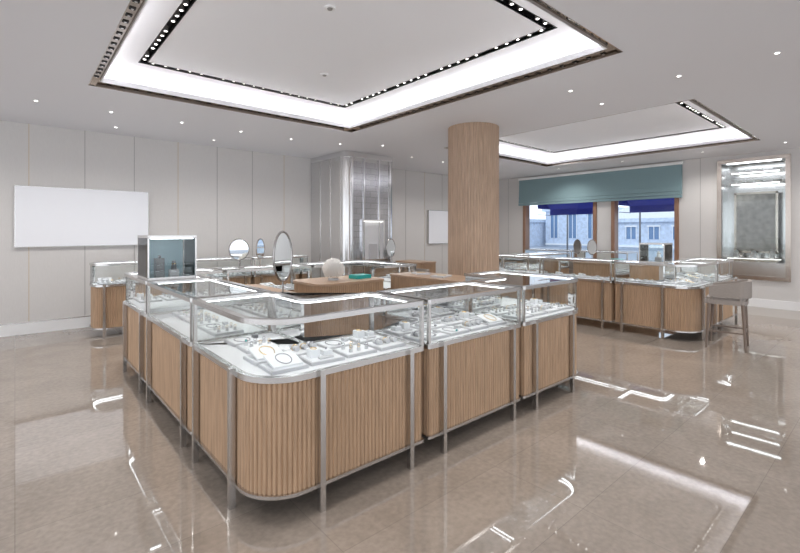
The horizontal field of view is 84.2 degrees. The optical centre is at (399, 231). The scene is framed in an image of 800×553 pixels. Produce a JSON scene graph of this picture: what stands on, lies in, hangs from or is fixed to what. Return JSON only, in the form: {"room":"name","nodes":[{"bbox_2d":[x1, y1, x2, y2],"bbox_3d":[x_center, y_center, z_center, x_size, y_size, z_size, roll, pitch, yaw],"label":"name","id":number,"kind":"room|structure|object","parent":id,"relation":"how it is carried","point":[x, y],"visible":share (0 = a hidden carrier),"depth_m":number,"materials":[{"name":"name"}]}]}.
{"room":"shop","nodes":[
{"label":"shop","id":0,"kind":"room"},
{"bbox_2d":[0,120,447,323],"bbox_3d":[-3.657,-0.200,8.627,17.800,3.500,0.200,0,0,-41],"label":"wall","id":1,"kind":"structure","parent":0,"point":[203,191],"depth_m":7.94,"materials":[{"name":"paint"}]},
{"bbox_2d":[0,315,90,336],"bbox_3d":[-3.659,1.458,8.477,17.600,0.185,0.024,0,0,-41],"label":"baseboard","id":2,"kind":"structure","parent":1,"relation":"attached to","point":[21,328],"depth_m":6.86,"materials":[{"name":"white paint"}]},
{"bbox_2d":[14,185,148,246],"bbox_3d":[-5.094,-0.235,7.201,1.776,0.926,0.053,0,0,-41],"label":"sign panel","id":3,"kind":"object","parent":1,"relation":"attached to","point":[43,216],"visible":0.86,"depth_m":7.11,"materials":[{"name":"white acrylic"},{"name":"brushed nickel"}]},
{"bbox_2d":[28,124,424,320],"bbox_3d":[-3.545,-0.145,8.589,16.808,3.010,0.004,0,0,-41],"label":"trim","id":4,"kind":"structure","parent":1,"relation":"attached to","point":[28,124],"depth_m":7.67,"materials":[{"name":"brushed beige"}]},
{"bbox_2d":[427,210,447,243],"bbox_3d":[1.099,-0.140,12.584,0.850,0.940,0.053,0,0,-41],"label":"sign panel","id":5,"kind":"object","parent":1,"relation":"attached to","point":[437,221],"visible":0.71,"depth_m":12.51,"materials":[{"name":"white"}]},
{"bbox_2d":[0,306,799,552],"bbox_3d":[1.206,1.600,3.109,17.900,0.100,15.110,0,0,-41],"label":"floor","id":6,"kind":"structure","parent":0,"point":[675,443],"depth_m":2.90,"materials":[{"name":"tile"}]},
{"bbox_2d":[89,260,166,338],"bbox_3d":[-4.165,1.008,6.963,1.158,1.085,0.633,0,0,-41],"label":"display case","id":7,"kind":"object","parent":6,"relation":"on","point":[108,295],"visible":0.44,"depth_m":6.54,"materials":[{"name":"brown wood"}]},
{"bbox_2d":[123,268,223,393],"bbox_3d":[-2.465,1.008,4.973,1.003,1.085,1.308,0,0,-41],"label":"display case","id":8,"kind":"object","parent":6,"relation":"on","point":[134,308],"visible":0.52,"depth_m":4.75,"materials":[{"name":"brown wood"}]},
{"bbox_2d":[138,235,196,280],"bbox_3d":[-2.378,0.249,4.519,0.440,0.430,0.460,0,0,-41],"label":"display case","id":9,"kind":"object","parent":8,"relation":"on","point":[160,257],"visible":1,"depth_m":4.56,"materials":[{"name":"clear glass"}]},
{"bbox_2d":[146,277,270,447],"bbox_3d":[-1.702,1.008,3.814,0.633,1.085,1.378,0,0,-41],"label":"display case","id":10,"kind":"object","parent":6,"relation":"on","point":[169,335],"visible":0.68,"depth_m":3.65,"materials":[{"name":"brown wood"}]},
{"bbox_2d":[197,257,251,284],"bbox_3d":[-3.263,1.008,7.747,1.168,1.085,0.633,0,0,-41],"label":"display case","id":11,"kind":"object","parent":6,"relation":"on","point":[244,278],"visible":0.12,"depth_m":7.82,"materials":[{"name":"brown wood"}]},
{"bbox_2d":[211,263,311,291],"bbox_3d":[-1.859,1.008,5.980,1.168,1.085,0.633,0,0,-41],"label":"display case","id":12,"kind":"object","parent":6,"relation":"on","point":[298,271],"visible":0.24,"depth_m":6.05,"materials":[{"name":"brown wood"}]},
{"bbox_2d":[228,239,248,267],"bbox_3d":[-2.092,0.275,5.760,0.250,0.378,0.150,0,0,-17],"label":"vanity mirror","id":13,"kind":"object","parent":12,"relation":"on","point":[238,249],"visible":1,"depth_m":5.75,"materials":[{"name":"silver metal"}]},
{"bbox_2d":[254,238,265,266],"bbox_3d":[-1.886,0.275,5.980,0.150,0.379,0.155,0,0,-29],"label":"vanity mirror","id":14,"kind":"object","parent":12,"relation":"on","point":[260,246],"visible":1,"depth_m":5.97,"materials":[{"name":"silver metal"}]},
{"bbox_2d":[249,284,296,292],"bbox_3d":[-1.541,1.090,4.822,0.440,0.920,1.100,0,0,-41],"label":"base cabinet","id":15,"kind":"object","parent":6,"relation":"on","point":[253,285],"visible":0.09,"depth_m":4.94,"materials":[{"name":"brown wood"}]},
{"bbox_2d":[272,231,292,292],"bbox_3d":[-1.194,0.308,4.514,0.150,0.642,0.204,0,0,4],"label":"vanity mirror","id":16,"kind":"object","parent":15,"relation":"on","point":[282,255],"visible":0.91,"depth_m":4.51,"materials":[{"name":"silver metal"}]},
{"bbox_2d":[247,255,307,284],"bbox_3d":[-2.357,1.008,8.534,1.168,1.085,0.633,0,0,-41],"label":"display case","id":17,"kind":"object","parent":6,"relation":"on","point":[257,277],"visible":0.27,"depth_m":8.17,"materials":[{"name":"brown wood"}]},
{"bbox_2d":[192,291,423,512],"bbox_3d":[-0.639,1.008,3.025,1.203,1.085,1.143,0,0,-41],"label":"display case","id":18,"kind":"object","parent":6,"relation":"on","point":[282,413],"visible":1,"depth_m":2.66,"materials":[{"name":"brown wood"}]},
{"bbox_2d":[293,275,383,336],"bbox_3d":[-0.769,1.075,5.625,1.020,0.950,0.700,0,0,-41],"label":"base cabinet","id":19,"kind":"object","parent":6,"relation":"on","point":[344,325],"visible":0.46,"depth_m":5.28,"materials":[{"name":"brown wood"}]},
{"bbox_2d":[322,258,344,280],"bbox_3d":[-0.833,0.459,5.532,0.282,0.280,0.286,0,0,-41],"label":"ornament","id":20,"kind":"object","parent":19,"relation":"on","point":[331,267],"visible":1,"depth_m":5.46,"materials":[{"name":"grey leather"}]},
{"bbox_2d":[349,273,370,278],"bbox_3d":[-0.519,0.575,5.750,0.174,0.049,0.242,0,0,43],"label":"gift box","id":21,"kind":"object","parent":19,"relation":"on","point":[352,276],"visible":1,"depth_m":5.68,"materials":[{"name":"teal"}]},
{"bbox_2d":[310,151,392,277],"bbox_3d":[-1.040,-0.048,9.823,1.344,3.195,1.432,0,0,-41],"label":"pillar","id":22,"kind":"structure","parent":6,"relation":"on","point":[351,191],"depth_m":9.29,"materials":[{"name":"silver metal"}]},
{"bbox_2d":[294,260,416,289],"bbox_3d":[-0.654,1.008,6.533,1.313,1.085,1.328,0,0,-41],"label":"display case","id":23,"kind":"object","parent":6,"relation":"on","point":[381,269],"visible":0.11,"depth_m":6.63,"materials":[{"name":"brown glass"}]},
{"bbox_2d":[386,238,395,262],"bbox_3d":[-0.138,0.280,6.637,0.149,0.368,0.149,0,0,-5],"label":"vanity mirror","id":24,"kind":"object","parent":23,"relation":"on","point":[390,246],"visible":1,"depth_m":6.63,"materials":[{"name":"silver metal"}]},
{"bbox_2d":[395,260,435,272],"bbox_3d":[0.321,1.075,9.157,0.500,0.950,0.800,0,0,-41],"label":"base cabinet","id":25,"kind":"object","parent":6,"relation":"on","point":[431,265],"visible":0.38,"depth_m":8.92,"materials":[{"name":"brown wood"}]},
{"bbox_2d":[416,268,429,271],"bbox_3d":[0.219,1.095,7.544,0.490,0.911,0.486,0,0,-41],"label":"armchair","id":26,"kind":"object","parent":6,"relation":"on","point":[417,269],"visible":0.03,"depth_m":7.66,"materials":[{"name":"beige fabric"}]},
{"bbox_2d":[390,271,464,295],"bbox_3d":[0.493,1.060,5.728,0.580,0.980,1.320,0,0,-41],"label":"base cabinet","id":27,"kind":"object","parent":6,"relation":"on","point":[407,279],"visible":0.19,"depth_m":5.71,"materials":[{"name":"brown wood"}]},
{"bbox_2d":[411,272,429,274],"bbox_3d":[0.278,0.556,6.006,0.180,0.026,0.250,0,0,-20],"label":"tray","id":28,"kind":"object","parent":27,"relation":"on","point":[416,273],"visible":1,"depth_m":5.91,"materials":[{"name":"grey leather"}]},
{"bbox_2d":[430,274,451,277],"bbox_3d":[0.521,0.556,5.620,0.180,0.026,0.250,0,0,32],"label":"tray","id":29,"kind":"object","parent":27,"relation":"on","point":[437,275],"visible":1,"depth_m":5.57,"materials":[{"name":"grey leather"}]},
{"bbox_2d":[376,281,520,453],"bbox_3d":[0.424,1.008,3.612,1.108,1.085,0.633,0,0,-41],"label":"display case","id":30,"kind":"object","parent":6,"relation":"on","point":[470,361],"visible":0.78,"depth_m":3.42,"materials":[{"name":"brown wood"}]},
{"bbox_2d":[448,122,498,275],"bbox_3d":[1.166,-0.050,7.042,0.800,3.200,0.800,0,0,-41],"label":"wood column","id":31,"kind":"structure","parent":6,"relation":"on","point":[473,147],"depth_m":6.70,"materials":[{"name":"brown wood"}]},
{"bbox_2d":[464,270,577,409],"bbox_3d":[1.132,1.008,4.585,1.173,1.085,1.173,0,0,-41],"label":"display case","id":32,"kind":"object","parent":6,"relation":"on","point":[547,331],"visible":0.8,"depth_m":4.19,"materials":[{"name":"brown wood"}]},
{"bbox_2d":[499,254,552,301],"bbox_3d":[2.315,1.008,8.598,0.633,1.085,1.268,0,0,-41],"label":"display case","id":33,"kind":"object","parent":6,"relation":"on","point":[538,293],"visible":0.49,"depth_m":8.26,"materials":[{"name":"brown wood"}]},
{"bbox_2d":[503,252,569,273],"bbox_3d":[2.983,1.008,9.632,1.668,1.085,0.633,0,0,-41],"label":"display case","id":34,"kind":"object","parent":6,"relation":"on","point":[508,263],"visible":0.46,"depth_m":9.58,"materials":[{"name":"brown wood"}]},
{"bbox_2d":[525,248,573,273],"bbox_3d":[4.061,1.008,11.771,0.633,1.085,1.368,0,0,-41],"label":"display case","id":35,"kind":"object","parent":6,"relation":"on","point":[563,263],"visible":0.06,"depth_m":11.68,"materials":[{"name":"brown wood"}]},
{"bbox_2d":[569,261,572,273],"bbox_3d":[4.180,1.095,10.259,0.490,0.911,0.486,0,0,-41],"label":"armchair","id":36,"kind":"object","parent":6,"relation":"on","point":[571,262],"visible":0.13,"depth_m":10.19,"materials":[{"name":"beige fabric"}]},
{"bbox_2d":[542,257,623,328],"bbox_3d":[3.151,1.008,7.635,0.633,1.085,1.218,0,0,-41],"label":"display case","id":37,"kind":"object","parent":6,"relation":"on","point":[595,294],"visible":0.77,"depth_m":7.32,"materials":[{"name":"brown wood"}]},
{"bbox_2d":[573,239,581,258],"bbox_3d":[3.135,0.295,7.826,0.191,0.338,0.149,0,0,42],"label":"vanity mirror","id":38,"kind":"object","parent":37,"relation":"on","point":[577,246],"visible":1,"depth_m":7.82,"materials":[{"name":"silver metal"}]},
{"bbox_2d":[587,239,596,259],"bbox_3d":[3.271,0.295,7.547,0.149,0.338,0.191,0,0,25],"label":"vanity mirror","id":39,"kind":"object","parent":37,"relation":"on","point":[591,246],"visible":1,"depth_m":7.55,"materials":[{"name":"silver metal"}]},
{"bbox_2d":[573,250,637,259],"bbox_3d":[4.960,1.008,10.738,0.633,1.085,1.308,0,0,-41],"label":"display case","id":40,"kind":"object","parent":6,"relation":"on","point":[582,254],"visible":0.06,"depth_m":10.70,"materials":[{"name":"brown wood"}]},
{"bbox_2d":[573,261,658,279],"bbox_3d":[4.139,1.060,8.500,1.200,0.980,1.200,0,0,-41],"label":"base cabinet","id":41,"kind":"object","parent":6,"relation":"on","point":[649,272],"visible":0.1,"depth_m":8.14,"materials":[{"name":"brown wood"}]},
{"bbox_2d":[614,260,716,340],"bbox_3d":[4.132,1.008,6.888,1.133,1.085,1.133,0,0,-41],"label":"display case","id":42,"kind":"object","parent":6,"relation":"on","point":[672,304],"visible":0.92,"depth_m":6.55,"materials":[{"name":"brown wood"}]},
{"bbox_2d":[639,242,672,263],"bbox_3d":[3.876,0.314,6.715,0.340,0.300,0.350,0,0,-41],"label":"display case","id":43,"kind":"object","parent":42,"relation":"on","point":[643,247],"visible":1,"depth_m":6.67,"materials":[{"name":"silver metal"}]},
{"bbox_2d":[675,257,737,330],"bbox_3d":[5.189,1.008,7.475,1.168,1.085,0.633,0,0,-41],"label":"display case","id":44,"kind":"object","parent":6,"relation":"on","point":[724,312],"visible":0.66,"depth_m":7.41,"materials":[{"name":"brown wood"}]},
{"bbox_2d":[705,279,751,352],"bbox_3d":[4.443,1.095,5.989,0.490,0.911,0.486,0,0,41],"label":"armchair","id":45,"kind":"object","parent":6,"relation":"on","point":[734,293],"visible":1,"depth_m":5.84,"materials":[{"name":"beige fabric"}]},
{"bbox_2d":[0,0,799,179],"bbox_3d":[1.201,-1.900,3.038,17.800,0.500,15.010,0,0,-41],"label":"ceiling","id":46,"kind":"structure","parent":0,"point":[722,51],"depth_m":5.24,"materials":[{"name":"white paint"}]},
{"bbox_2d":[142,51,149,59],"bbox_3d":[-2.729,-1.924,4.770,0.045,0.052,0.280,0,0,-41],"label":"track spotlights","id":47,"kind":"object","parent":46,"relation":"attached to","point":[147,54],"depth_m":4.79,"materials":[{"name":"grey metal"}]},
{"bbox_2d":[150,25,167,48],"bbox_3d":[-2.347,-1.924,4.333,0.050,0.052,0.669,0,0,-41],"label":"track spotlights","id":48,"kind":"object","parent":46,"relation":"attached to","point":[165,29],"depth_m":4.37,"materials":[{"name":"grey metal"}]},
{"bbox_2d":[170,0,188,21],"bbox_3d":[-1.896,-1.924,3.814,0.048,0.052,0.488,0,0,-41],"label":"track spotlights","id":49,"kind":"object","parent":46,"relation":"attached to","point":[186,2],"depth_m":3.82,"materials":[{"name":"grey metal"}]},
{"bbox_2d":[324,4,335,10],"bbox_3d":[-0.590,-1.880,3.727,0.100,0.020,0.100,0,0,-41],"label":"smoke detector","id":50,"kind":"object","parent":46,"relation":"attached to","point":[328,7],"visible":1,"depth_m":3.71,"materials":[{"name":"white paint"}]},
{"bbox_2d":[94,0,608,126],"bbox_3d":[-0.730,-1.700,4.513,3.514,0.010,4.264,0,0,-41],"label":"recessed light","id":51,"kind":"object","parent":46,"relation":"in","point":[135,1],"visible":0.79,"depth_m":3.89,"materials":[{"name":"black metal"}]},
{"bbox_2d":[88,0,622,131],"bbox_3d":[-0.730,-1.803,4.513,3.820,0.313,4.570,0,0,-41],"label":"coffer","id":52,"kind":"object","parent":46,"relation":"attached to","point":[366,48],"depth_m":4.64,"materials":[{"name":"white paint"}]},
{"bbox_2d":[446,99,759,166],"bbox_3d":[3.665,-1.803,8.321,3.990,0.313,4.490,0,0,-41],"label":"coffer","id":53,"kind":"object","parent":46,"relation":"attached to","point":[672,126],"depth_m":8.60,"materials":[{"name":"white paint"}]},
{"bbox_2d":[506,102,724,150],"bbox_3d":[3.665,-1.924,8.321,2.883,0.052,3.383,0,0,-41],"label":"track spotlights","id":54,"kind":"object","parent":46,"relation":"attached to","point":[689,107],"visible":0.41,"depth_m":7.30,"materials":[{"name":"grey metal"}]},
{"bbox_2d":[692,99,753,136],"bbox_3d":[3.665,-1.700,8.321,3.684,0.010,4.184,0,0,-41],"label":"recessed light","id":55,"kind":"object","parent":46,"relation":"in","point":[692,99],"visible":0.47,"depth_m":6.58,"materials":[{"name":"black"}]},
{"bbox_2d":[499,148,799,301],"bbox_3d":[7.927,-0.200,8.753,0.250,3.500,14.810,0,0,-41],"label":"wall","id":56,"kind":"structure","parent":0,"point":[698,202],"depth_m":9.95,"materials":[{"name":"paint"},{"name":"wood"},{"name":"glass"}]},
{"bbox_2d":[523,199,596,257],"bbox_3d":[4.528,-0.275,12.602,0.230,2.150,2.240,0,0,-41],"label":"window","id":57,"kind":"structure","parent":56,"relation":"in","point":[526,209],"depth_m":13.33,"materials":[{"name":"brown wood"}]},
{"bbox_2d":[538,200,592,215],"bbox_3d":[5.037,-0.854,12.878,0.700,0.692,1.890,0,0,-41],"label":"awning","id":58,"kind":"object","parent":56,"relation":"attached to","point":[569,208],"visible":0.46,"depth_m":13.29,"materials":[{"name":"blue fabric"}]},
{"bbox_2d":[518,161,683,205],"bbox_3d":[5.030,-1.200,11.766,0.110,0.820,4.360,0,0,-41],"label":"window valance","id":59,"kind":"object","parent":56,"relation":"attached to","point":[655,181],"visible":1,"depth_m":11.40,"materials":[{"name":"fabric"}]},
{"bbox_2d":[611,198,678,259],"bbox_3d":[6.017,-0.275,10.889,0.230,2.150,1.540,0,0,-41],"label":"window","id":60,"kind":"structure","parent":56,"relation":"in","point":[614,204],"depth_m":11.33,"materials":[{"name":"brown wood"}]},
{"bbox_2d":[618,195,673,212],"bbox_3d":[6.454,-0.854,11.248,0.700,0.692,1.470,0,0,-41],"label":"awning","id":61,"kind":"object","parent":56,"relation":"attached to","point":[666,204],"visible":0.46,"depth_m":11.60,"materials":[{"name":"blue fabric"}]},
{"bbox_2d":[717,154,790,281],"bbox_3d":[7.544,-0.280,9.407,0.610,2.540,1.220,0,0,-41],"label":"display case","id":62,"kind":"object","parent":56,"relation":"attached to","point":[754,193],"depth_m":9.43,"materials":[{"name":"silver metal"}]},
{"bbox_2d":[747,298,799,310],"bbox_3d":[7.835,1.465,8.653,0.020,0.170,14.780,0,0,-41],"label":"baseboard","id":63,"kind":"structure","parent":56,"relation":"attached to","point":[764,303],"depth_m":8.95,"materials":[{"name":"white paint"}]},
{"label":"outside","id":64,"kind":"structure","parent":0,"visible":0},
{"bbox_2d":[530,246,673,260],"bbox_3d":[21.746,1.900,45.404,67.600,0.100,100.000,0,0,-41],"label":"ground","id":65,"kind":"structure","parent":64,"point":[652,253],"depth_m":38.12,"materials":[{"name":"grey"}]},
{"bbox_2d":[530,219,545,246],"bbox_3d":[13.540,0.100,61.856,6.400,3.500,13.000,0,0,-41],"label":"building","id":66,"kind":"structure","parent":65,"relation":"on","point":[537,226],"depth_m":57.34,"materials":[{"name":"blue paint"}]},
{"bbox_2d":[566,215,567,256],"bbox_3d":[10.438,-0.350,27.623,0.400,4.400,0.380,0,0,-41],"label":"street lamp","id":67,"kind":"object","parent":65,"relation":"on","point":[567,215],"visible":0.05,"depth_m":27.58,"materials":[{"name":"grey metal"}]},
{"bbox_2d":[542,207,623,246],"bbox_3d":[23.448,-0.600,56.556,6.400,4.900,8.000,0,0,-41],"label":"building","id":68,"kind":"structure","parent":65,"relation":"on","point":[580,226],"depth_m":55.04,"materials":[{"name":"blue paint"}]},
{"bbox_2d":[639,213,640,242],"bbox_3d":[12.209,-0.350,22.538,0.400,4.400,0.380,0,0,-41],"label":"street lamp","id":69,"kind":"object","parent":65,"relation":"on","point":[639,213],"visible":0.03,"depth_m":22.50,"materials":[{"name":"grey metal"}]},
{"bbox_2d":[618,206,673,249],"bbox_3d":[27.712,-0.700,48.602,6.400,5.100,9.600,0,0,-41],"label":"building","id":70,"kind":"structure","parent":65,"relation":"on","point":[656,227],"depth_m":46.39,"materials":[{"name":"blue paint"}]}
]}

